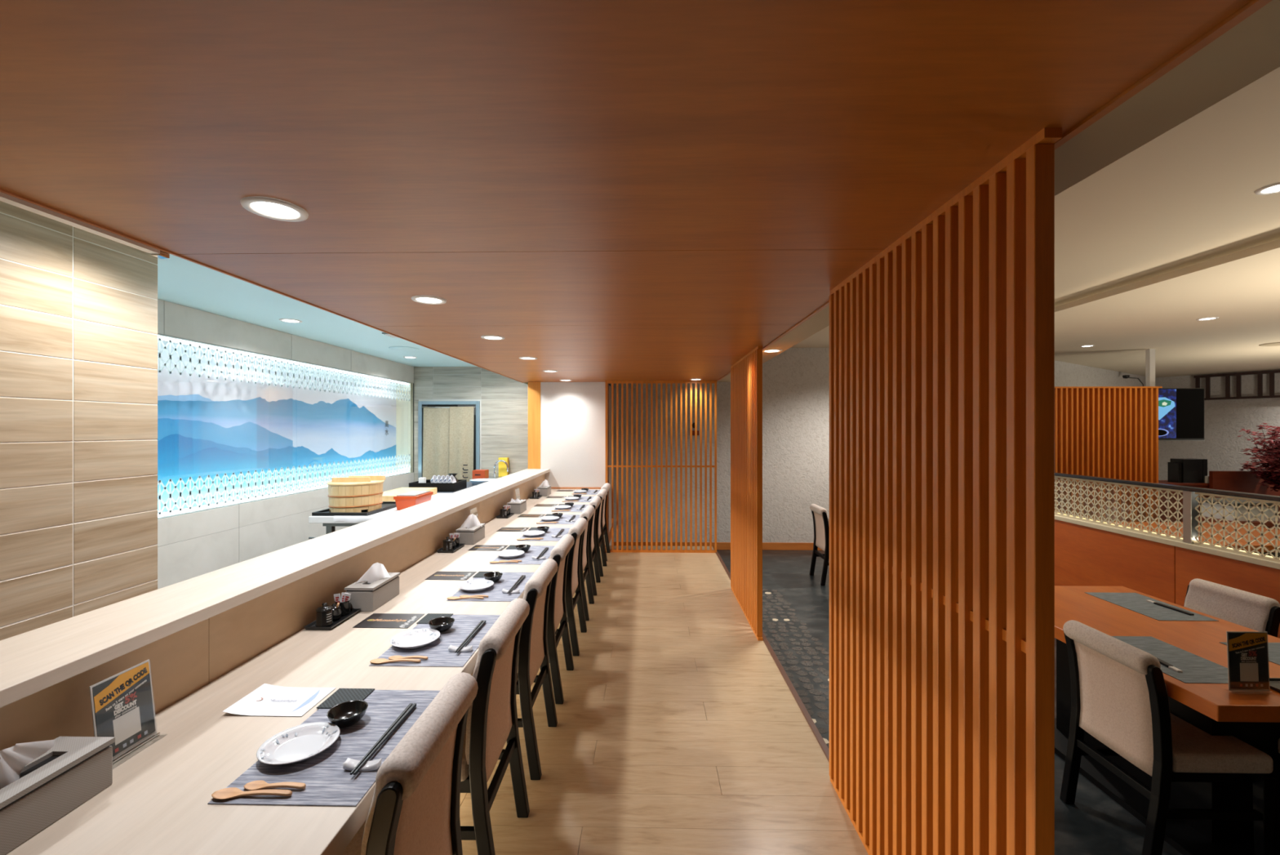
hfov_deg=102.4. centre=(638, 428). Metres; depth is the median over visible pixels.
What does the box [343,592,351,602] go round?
sachet
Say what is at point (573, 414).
wall
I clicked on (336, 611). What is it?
pot
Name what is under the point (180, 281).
ceiling
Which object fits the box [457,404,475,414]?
wall
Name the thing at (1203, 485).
sideboard
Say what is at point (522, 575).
chopstick
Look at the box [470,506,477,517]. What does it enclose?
card stand
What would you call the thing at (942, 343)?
screen
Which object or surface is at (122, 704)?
card stand
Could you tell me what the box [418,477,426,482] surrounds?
carton
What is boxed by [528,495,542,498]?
tray
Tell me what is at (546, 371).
recessed light
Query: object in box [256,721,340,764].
plate
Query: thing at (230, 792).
wooden spoon
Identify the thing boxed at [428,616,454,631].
sauce bowl
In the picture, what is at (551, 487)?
trim
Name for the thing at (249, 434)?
print
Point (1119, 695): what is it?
dining chair
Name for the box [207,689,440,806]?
placemat
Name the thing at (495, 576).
sauce bowl
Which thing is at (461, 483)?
tray
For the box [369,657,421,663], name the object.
wooden spoon
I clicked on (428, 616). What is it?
coaster
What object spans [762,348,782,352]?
recessed light
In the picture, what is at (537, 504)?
menu card
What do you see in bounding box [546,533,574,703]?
dining chair
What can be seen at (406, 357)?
recessed light
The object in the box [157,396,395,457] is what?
print
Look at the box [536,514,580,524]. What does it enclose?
placemat
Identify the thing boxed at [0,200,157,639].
wall
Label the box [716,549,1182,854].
floor
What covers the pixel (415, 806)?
dining chair
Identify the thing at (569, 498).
plate
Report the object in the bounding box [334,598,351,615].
holder
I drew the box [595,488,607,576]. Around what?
dining chair
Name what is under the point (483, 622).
chopstick
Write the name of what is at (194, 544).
wall
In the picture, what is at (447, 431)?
curtain
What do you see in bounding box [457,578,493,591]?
plate
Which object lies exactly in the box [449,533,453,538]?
sachet
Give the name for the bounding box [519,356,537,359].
recessed light
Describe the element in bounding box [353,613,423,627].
menu card
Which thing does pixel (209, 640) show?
countertop
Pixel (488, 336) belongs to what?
recessed light
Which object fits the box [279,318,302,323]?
recessed light
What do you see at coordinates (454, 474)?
bottle
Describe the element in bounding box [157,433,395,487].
print
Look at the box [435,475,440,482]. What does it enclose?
striped bowl
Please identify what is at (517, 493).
card stand
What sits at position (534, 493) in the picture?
sauce jar
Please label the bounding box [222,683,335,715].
menu card
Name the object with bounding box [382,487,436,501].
cutting board
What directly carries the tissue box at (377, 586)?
on the countertop
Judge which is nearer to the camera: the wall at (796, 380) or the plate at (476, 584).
the plate at (476, 584)
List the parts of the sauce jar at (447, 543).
lid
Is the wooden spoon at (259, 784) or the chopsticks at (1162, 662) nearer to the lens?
the wooden spoon at (259, 784)
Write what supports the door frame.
attached to the wall at (504, 400)
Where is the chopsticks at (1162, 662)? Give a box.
[1135,646,1182,671]
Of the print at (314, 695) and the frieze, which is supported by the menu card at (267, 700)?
the print at (314, 695)
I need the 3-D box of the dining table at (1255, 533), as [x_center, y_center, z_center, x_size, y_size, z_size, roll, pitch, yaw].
[5.552,1.355,4.887,1.400,0.750,1.100,0,0,1]
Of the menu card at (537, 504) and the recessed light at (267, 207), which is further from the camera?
the menu card at (537, 504)
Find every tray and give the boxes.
[303,608,360,630]
[311,501,396,515]
[408,479,466,491]
[436,543,465,552]
[496,512,514,518]
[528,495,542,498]
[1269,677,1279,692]
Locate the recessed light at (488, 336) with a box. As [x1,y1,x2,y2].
[480,334,505,339]
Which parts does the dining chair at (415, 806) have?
seat, leg, panel, leg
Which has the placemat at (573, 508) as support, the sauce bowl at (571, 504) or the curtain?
the sauce bowl at (571, 504)
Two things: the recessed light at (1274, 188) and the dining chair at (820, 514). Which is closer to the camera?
the recessed light at (1274, 188)
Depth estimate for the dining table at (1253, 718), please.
2.23 m
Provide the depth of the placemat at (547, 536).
3.63 m
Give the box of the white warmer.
[1198,497,1279,520]
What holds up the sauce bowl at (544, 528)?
on the placemat at (547, 536)
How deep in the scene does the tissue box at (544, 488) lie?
5.79 m
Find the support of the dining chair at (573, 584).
on the floor at (678, 730)
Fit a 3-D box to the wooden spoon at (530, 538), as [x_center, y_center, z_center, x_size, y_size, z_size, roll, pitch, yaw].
[-0.737,0.743,3.473,0.160,0.010,0.034,0,0,0]
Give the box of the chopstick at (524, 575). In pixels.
[508,574,525,593]
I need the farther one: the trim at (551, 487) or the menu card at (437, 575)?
the trim at (551, 487)
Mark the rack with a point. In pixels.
(1179, 469)
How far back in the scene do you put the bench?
8.55 m
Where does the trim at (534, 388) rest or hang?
attached to the wall at (573, 414)
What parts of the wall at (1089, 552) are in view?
panel, lattice panel, handrail, post, panel, lattice panel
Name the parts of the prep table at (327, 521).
leg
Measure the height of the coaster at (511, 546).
0.003 m
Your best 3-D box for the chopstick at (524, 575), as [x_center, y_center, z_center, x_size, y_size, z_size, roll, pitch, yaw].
[-0.578,0.740,2.461,0.008,0.008,0.285,0,-1,2]
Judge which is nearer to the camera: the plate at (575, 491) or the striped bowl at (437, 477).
the striped bowl at (437, 477)
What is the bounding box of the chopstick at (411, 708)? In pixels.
[353,702,416,774]
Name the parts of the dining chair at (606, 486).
panel, leg, leg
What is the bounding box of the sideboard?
[1158,480,1208,521]
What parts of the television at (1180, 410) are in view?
screen glass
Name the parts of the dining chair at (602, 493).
leg, panel, leg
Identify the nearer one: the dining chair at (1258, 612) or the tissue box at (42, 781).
the tissue box at (42, 781)
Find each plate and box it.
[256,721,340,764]
[389,627,439,648]
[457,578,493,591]
[496,549,524,558]
[521,529,544,537]
[539,515,559,520]
[553,505,571,509]
[564,496,579,500]
[573,489,586,493]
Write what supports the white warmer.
on the stand at (1268, 523)
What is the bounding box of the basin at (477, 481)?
[470,478,495,484]
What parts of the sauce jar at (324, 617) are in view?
lid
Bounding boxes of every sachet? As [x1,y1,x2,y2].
[333,593,341,603]
[341,591,344,601]
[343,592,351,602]
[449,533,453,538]
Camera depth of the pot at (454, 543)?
3.20 m
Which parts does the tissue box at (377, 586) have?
lid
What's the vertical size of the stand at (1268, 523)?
0.650 m
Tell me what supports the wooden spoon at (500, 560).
on the placemat at (526, 557)
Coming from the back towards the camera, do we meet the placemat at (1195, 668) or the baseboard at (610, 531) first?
the baseboard at (610, 531)
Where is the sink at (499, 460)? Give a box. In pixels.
[469,459,508,481]
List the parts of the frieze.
rail, rail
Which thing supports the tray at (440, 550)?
on the countertop
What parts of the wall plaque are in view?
plate, plate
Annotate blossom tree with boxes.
[1237,422,1279,491]
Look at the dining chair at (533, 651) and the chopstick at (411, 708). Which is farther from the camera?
the dining chair at (533, 651)
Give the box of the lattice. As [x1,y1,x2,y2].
[605,380,716,552]
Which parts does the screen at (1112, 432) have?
rail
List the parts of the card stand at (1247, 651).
blank panel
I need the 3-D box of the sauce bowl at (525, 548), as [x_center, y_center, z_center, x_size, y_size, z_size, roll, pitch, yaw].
[-0.701,0.728,3.138,0.092,0.032,0.092,0,0,1]
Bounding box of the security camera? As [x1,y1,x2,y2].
[1122,374,1143,386]
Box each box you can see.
[0,736,115,854]
[344,562,399,611]
[393,490,433,510]
[455,513,485,544]
[506,497,526,513]
[536,479,551,496]
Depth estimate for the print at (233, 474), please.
4.24 m
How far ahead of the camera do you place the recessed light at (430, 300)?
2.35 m
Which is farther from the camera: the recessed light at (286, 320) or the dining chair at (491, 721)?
the recessed light at (286, 320)
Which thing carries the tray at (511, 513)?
on the countertop
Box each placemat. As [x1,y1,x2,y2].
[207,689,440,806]
[368,613,500,666]
[446,572,534,601]
[489,545,555,564]
[517,527,570,541]
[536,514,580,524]
[551,504,588,511]
[562,496,594,502]
[571,489,599,494]
[1084,591,1218,621]
[1111,635,1228,683]
[1219,641,1279,664]
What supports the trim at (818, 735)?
attached to the floor at (678, 730)
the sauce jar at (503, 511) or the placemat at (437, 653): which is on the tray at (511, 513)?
the sauce jar at (503, 511)
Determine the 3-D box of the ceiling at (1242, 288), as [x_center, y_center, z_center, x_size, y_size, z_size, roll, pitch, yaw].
[8.205,-1.095,4.532,8.780,0.050,14.600,0,0,1]
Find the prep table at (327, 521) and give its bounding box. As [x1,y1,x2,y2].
[308,493,450,538]
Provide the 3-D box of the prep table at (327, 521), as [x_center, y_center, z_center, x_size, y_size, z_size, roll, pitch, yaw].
[-2.066,1.075,5.084,0.901,0.850,2.520,0,0,1]
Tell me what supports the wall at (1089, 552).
on the floor at (796, 605)
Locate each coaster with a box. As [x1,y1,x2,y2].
[316,688,374,708]
[416,613,453,623]
[472,571,491,577]
[506,544,517,549]
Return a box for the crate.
[472,469,488,479]
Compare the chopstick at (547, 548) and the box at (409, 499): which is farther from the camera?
the box at (409, 499)
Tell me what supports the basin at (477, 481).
on the mat
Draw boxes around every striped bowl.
[430,475,436,482]
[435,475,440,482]
[439,475,445,482]
[443,475,449,482]
[447,475,456,482]
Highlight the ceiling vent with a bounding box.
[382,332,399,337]
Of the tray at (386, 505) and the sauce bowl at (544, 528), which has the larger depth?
the tray at (386, 505)
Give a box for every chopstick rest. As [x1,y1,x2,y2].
[342,757,381,771]
[448,644,472,652]
[502,588,519,593]
[532,555,546,559]
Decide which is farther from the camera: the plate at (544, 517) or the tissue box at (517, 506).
the tissue box at (517, 506)
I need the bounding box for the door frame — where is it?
[417,400,479,480]
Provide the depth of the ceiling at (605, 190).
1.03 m
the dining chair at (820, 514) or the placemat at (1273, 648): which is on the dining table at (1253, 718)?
the placemat at (1273, 648)
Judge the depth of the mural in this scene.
4.41 m
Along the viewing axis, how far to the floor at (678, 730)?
2.43 m
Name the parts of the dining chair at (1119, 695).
leg, panel, leg, seat frame, seat, leg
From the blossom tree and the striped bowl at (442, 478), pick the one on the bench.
the blossom tree
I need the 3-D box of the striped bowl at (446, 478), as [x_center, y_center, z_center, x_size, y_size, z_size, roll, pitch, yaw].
[-2.020,0.546,5.463,0.083,0.119,0.125,0,0,1]
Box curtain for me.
[421,406,475,481]
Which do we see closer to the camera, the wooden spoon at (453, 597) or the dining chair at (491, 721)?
the dining chair at (491, 721)
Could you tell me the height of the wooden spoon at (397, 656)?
0.010 m
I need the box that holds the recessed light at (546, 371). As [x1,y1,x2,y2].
[542,369,557,372]
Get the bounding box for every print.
[157,337,410,401]
[157,394,217,401]
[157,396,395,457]
[157,417,293,451]
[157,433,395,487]
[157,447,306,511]
[157,453,410,514]
[291,688,319,711]
[391,628,435,644]
[400,615,416,627]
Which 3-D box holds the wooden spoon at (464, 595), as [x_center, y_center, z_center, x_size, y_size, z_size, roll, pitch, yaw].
[-0.729,0.743,2.289,0.128,0.010,0.029,0,0,2]
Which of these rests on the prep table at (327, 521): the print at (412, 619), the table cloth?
the table cloth
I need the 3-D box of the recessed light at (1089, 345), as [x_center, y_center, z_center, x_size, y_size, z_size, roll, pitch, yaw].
[5.778,-1.067,6.622,0.150,0.006,0.150,0,0,1]
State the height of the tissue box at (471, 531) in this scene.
0.184 m
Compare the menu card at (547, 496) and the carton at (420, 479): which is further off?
the menu card at (547, 496)
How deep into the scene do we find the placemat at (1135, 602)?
2.83 m
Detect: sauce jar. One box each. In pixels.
[315,602,333,626]
[442,536,453,550]
[499,506,506,516]
[532,489,537,497]
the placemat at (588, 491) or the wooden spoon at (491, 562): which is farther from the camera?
the placemat at (588, 491)
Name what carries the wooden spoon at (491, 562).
on the placemat at (526, 557)
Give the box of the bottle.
[448,472,457,481]
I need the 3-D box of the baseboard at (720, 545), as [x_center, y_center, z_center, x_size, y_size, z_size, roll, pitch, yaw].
[2.498,1.677,7.360,5.748,0.105,0.016,0,0,1]
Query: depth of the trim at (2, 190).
1.75 m
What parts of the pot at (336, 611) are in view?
lid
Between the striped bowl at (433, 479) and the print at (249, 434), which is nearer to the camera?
the print at (249, 434)
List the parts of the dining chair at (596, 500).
leg, panel, leg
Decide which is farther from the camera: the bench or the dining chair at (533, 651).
the bench
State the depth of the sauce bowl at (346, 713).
1.32 m
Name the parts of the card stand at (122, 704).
blank panel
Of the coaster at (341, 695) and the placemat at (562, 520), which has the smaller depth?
the coaster at (341, 695)
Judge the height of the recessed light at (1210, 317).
0.006 m
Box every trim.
[0,187,523,382]
[528,382,540,468]
[551,487,600,488]
[715,551,829,761]
[716,0,1272,382]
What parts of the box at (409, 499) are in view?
lid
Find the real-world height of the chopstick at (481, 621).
0.008 m
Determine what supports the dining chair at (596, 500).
on the floor at (678, 730)
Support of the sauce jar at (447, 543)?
on the tray at (440, 550)
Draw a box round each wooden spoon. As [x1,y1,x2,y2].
[211,786,292,799]
[243,779,306,790]
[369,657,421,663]
[388,654,427,659]
[447,595,484,599]
[459,594,488,596]
[489,560,518,563]
[498,560,521,561]
[516,537,540,540]
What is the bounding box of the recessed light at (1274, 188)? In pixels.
[1254,182,1279,195]
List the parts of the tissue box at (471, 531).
lid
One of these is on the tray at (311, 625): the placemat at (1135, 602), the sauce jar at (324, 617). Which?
the sauce jar at (324, 617)
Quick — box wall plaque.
[692,422,698,435]
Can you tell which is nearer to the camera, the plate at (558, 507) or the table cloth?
the table cloth
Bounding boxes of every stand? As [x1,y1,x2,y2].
[88,658,160,762]
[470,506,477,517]
[515,488,519,499]
[1198,515,1279,528]
[1226,631,1272,692]
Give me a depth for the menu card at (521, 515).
4.45 m
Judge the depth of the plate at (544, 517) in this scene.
4.25 m
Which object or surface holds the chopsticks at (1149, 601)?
on the placemat at (1135, 602)
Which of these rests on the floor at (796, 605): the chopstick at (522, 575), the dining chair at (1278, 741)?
the dining chair at (1278, 741)
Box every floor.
[459,545,868,854]
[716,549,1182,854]
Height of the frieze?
0.485 m
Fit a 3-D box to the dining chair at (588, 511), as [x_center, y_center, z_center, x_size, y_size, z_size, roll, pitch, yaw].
[-0.625,1.075,4.245,0.504,0.849,0.430,0,0,1]
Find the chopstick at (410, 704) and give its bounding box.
[350,702,413,774]
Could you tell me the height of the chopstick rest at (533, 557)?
0.016 m
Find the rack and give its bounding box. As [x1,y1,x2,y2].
[1167,457,1208,483]
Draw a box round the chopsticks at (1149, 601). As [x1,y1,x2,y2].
[1146,600,1194,615]
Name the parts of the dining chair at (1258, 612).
leg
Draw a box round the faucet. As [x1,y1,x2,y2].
[493,459,508,476]
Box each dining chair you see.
[340,671,478,854]
[460,597,529,854]
[471,558,557,779]
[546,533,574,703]
[565,517,587,655]
[579,505,595,620]
[583,495,600,595]
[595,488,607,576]
[600,482,610,560]
[809,503,829,585]
[1059,619,1275,854]
[1183,577,1279,637]
[1277,737,1279,752]
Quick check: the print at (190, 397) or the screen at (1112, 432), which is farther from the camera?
the screen at (1112, 432)
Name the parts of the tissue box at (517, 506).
lid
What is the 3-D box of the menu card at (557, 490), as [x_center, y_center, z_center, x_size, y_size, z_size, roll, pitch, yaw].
[-0.879,0.748,6.274,0.210,0.001,0.148,0,0,1]
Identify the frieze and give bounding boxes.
[1193,369,1279,399]
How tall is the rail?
0.024 m
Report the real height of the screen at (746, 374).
2.090 m
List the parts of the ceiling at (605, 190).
panel, panel, panel, panel, panel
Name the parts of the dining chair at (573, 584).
leg, panel, leg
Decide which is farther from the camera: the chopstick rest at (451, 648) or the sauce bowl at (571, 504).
the sauce bowl at (571, 504)
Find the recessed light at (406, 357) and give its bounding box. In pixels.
[403,355,417,358]
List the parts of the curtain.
panel, rod, panel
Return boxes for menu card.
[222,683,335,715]
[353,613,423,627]
[425,571,476,579]
[468,544,507,550]
[496,527,528,531]
[518,514,544,516]
[534,503,558,506]
[546,496,566,497]
[555,489,574,491]
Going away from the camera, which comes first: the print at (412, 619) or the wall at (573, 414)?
the print at (412, 619)
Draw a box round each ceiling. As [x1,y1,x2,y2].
[0,0,1251,382]
[157,253,476,366]
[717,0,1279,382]
[791,66,1279,347]
[1054,239,1279,377]
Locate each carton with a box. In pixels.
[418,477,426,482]
[498,457,508,476]
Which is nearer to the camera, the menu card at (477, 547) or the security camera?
the menu card at (477, 547)
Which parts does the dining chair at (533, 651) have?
seat frame, leg, panel, leg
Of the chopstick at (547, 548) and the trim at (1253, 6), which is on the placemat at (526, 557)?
the chopstick at (547, 548)
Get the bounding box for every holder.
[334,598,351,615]
[450,537,459,546]
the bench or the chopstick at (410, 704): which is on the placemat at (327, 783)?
the chopstick at (410, 704)
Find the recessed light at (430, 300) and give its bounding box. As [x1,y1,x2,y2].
[411,295,446,304]
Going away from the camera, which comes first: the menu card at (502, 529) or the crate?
the menu card at (502, 529)
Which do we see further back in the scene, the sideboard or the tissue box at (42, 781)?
the sideboard
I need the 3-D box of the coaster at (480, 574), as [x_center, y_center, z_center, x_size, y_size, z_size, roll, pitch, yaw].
[-0.782,0.746,2.645,0.104,0.003,0.104,0,0,2]
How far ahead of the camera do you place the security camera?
9.47 m
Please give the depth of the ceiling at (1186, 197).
2.67 m
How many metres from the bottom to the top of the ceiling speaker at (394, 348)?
0.011 m
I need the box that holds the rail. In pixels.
[0,191,169,258]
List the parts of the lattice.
post, rail, rail, rail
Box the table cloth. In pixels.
[333,515,380,522]
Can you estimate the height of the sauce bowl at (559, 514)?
0.032 m
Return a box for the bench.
[1208,471,1279,528]
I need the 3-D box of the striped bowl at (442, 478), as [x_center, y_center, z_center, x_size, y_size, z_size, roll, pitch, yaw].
[-2.066,0.546,5.464,0.083,0.119,0.125,0,0,1]
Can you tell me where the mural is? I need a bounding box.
[157,333,413,518]
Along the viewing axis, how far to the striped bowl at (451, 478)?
5.49 m
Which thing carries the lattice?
on the floor at (678, 730)
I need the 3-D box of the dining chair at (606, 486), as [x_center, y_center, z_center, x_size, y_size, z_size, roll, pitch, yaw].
[-0.589,1.075,6.062,0.504,0.849,0.430,0,0,2]
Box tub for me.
[326,475,386,511]
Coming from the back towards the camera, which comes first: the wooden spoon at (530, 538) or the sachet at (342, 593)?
the wooden spoon at (530, 538)
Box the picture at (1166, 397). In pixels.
[1158,389,1176,438]
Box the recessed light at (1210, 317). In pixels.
[1195,316,1218,320]
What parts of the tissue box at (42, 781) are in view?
lid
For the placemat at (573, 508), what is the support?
on the countertop
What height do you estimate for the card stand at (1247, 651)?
0.222 m
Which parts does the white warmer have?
lid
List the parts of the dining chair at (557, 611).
leg, panel, leg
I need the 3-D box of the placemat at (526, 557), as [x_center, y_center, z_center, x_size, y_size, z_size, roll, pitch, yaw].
[-0.669,0.749,3.080,0.300,0.002,0.450,0,0,2]
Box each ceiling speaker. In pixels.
[388,346,418,351]
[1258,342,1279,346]
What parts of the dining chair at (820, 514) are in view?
leg, panel, leg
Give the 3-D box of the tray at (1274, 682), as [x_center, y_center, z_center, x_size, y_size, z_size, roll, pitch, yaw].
[2.481,0.973,1.949,0.199,0.014,0.105,0,0,1]
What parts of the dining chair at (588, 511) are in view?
leg, panel, leg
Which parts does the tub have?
lid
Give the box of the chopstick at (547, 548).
[537,546,548,559]
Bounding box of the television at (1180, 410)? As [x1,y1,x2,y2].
[1145,348,1204,440]
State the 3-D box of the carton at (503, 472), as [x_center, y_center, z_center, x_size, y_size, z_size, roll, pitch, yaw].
[-1.789,0.504,6.856,0.120,0.249,0.075,0,0,1]
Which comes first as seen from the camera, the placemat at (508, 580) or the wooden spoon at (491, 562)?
the placemat at (508, 580)
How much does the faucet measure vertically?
0.227 m
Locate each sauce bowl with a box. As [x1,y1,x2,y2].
[326,699,368,727]
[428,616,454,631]
[483,571,502,582]
[515,544,530,551]
[536,525,549,532]
[551,512,563,517]
[564,502,573,506]
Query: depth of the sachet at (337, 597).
2.06 m
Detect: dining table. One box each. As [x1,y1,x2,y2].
[1054,585,1279,854]
[1105,521,1279,557]
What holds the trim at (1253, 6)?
attached to the ceiling at (605, 190)
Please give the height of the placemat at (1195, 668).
0.002 m
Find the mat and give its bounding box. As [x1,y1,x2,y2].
[436,481,475,493]
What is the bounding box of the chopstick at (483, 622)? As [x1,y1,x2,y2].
[456,620,485,653]
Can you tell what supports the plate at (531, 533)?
on the placemat at (547, 536)
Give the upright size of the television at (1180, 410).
1.225 m
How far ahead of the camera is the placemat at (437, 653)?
1.77 m
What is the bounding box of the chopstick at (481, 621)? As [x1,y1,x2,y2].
[454,620,483,652]
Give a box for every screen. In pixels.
[730,346,762,639]
[829,127,1062,854]
[1054,386,1162,521]
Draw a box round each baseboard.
[608,527,611,543]
[613,542,822,550]
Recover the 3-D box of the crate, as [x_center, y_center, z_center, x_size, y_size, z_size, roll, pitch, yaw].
[-2.001,0.574,6.541,0.160,0.110,0.164,0,0,1]
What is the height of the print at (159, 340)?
0.226 m
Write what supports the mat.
on the prep table at (327, 521)
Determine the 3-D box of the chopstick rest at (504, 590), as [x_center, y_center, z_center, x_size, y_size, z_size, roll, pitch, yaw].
[-0.582,0.740,2.353,0.076,0.016,0.025,0,0,1]
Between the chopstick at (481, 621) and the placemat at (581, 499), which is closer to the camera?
the chopstick at (481, 621)
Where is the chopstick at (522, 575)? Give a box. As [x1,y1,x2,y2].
[506,574,523,593]
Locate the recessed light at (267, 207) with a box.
[240,196,308,222]
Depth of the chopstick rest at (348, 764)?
1.13 m
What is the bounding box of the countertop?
[0,468,600,854]
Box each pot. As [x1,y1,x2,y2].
[330,602,342,621]
[451,537,456,548]
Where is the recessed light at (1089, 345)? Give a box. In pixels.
[1080,344,1094,346]
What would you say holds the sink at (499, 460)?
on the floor
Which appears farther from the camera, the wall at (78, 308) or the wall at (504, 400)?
the wall at (504, 400)
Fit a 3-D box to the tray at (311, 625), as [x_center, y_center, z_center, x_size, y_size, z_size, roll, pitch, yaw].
[-1.191,0.743,2.015,0.105,0.014,0.199,0,0,1]
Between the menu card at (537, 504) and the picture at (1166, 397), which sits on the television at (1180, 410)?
the picture at (1166, 397)
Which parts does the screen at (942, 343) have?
rail, rail, rail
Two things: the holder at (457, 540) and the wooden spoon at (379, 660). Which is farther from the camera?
the holder at (457, 540)
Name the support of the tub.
on the tray at (386, 505)
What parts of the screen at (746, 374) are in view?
rail, rail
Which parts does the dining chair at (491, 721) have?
seat, seat frame, leg, panel, leg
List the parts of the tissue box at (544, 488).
lid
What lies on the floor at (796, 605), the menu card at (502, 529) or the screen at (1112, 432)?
the screen at (1112, 432)
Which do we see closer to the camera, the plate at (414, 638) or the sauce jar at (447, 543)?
the plate at (414, 638)
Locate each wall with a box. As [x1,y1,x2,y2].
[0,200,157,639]
[157,298,413,588]
[413,366,528,481]
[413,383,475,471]
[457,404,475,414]
[540,382,611,547]
[610,347,1279,542]
[1054,471,1279,638]
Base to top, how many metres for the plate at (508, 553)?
0.022 m
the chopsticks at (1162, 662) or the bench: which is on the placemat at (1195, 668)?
the chopsticks at (1162, 662)

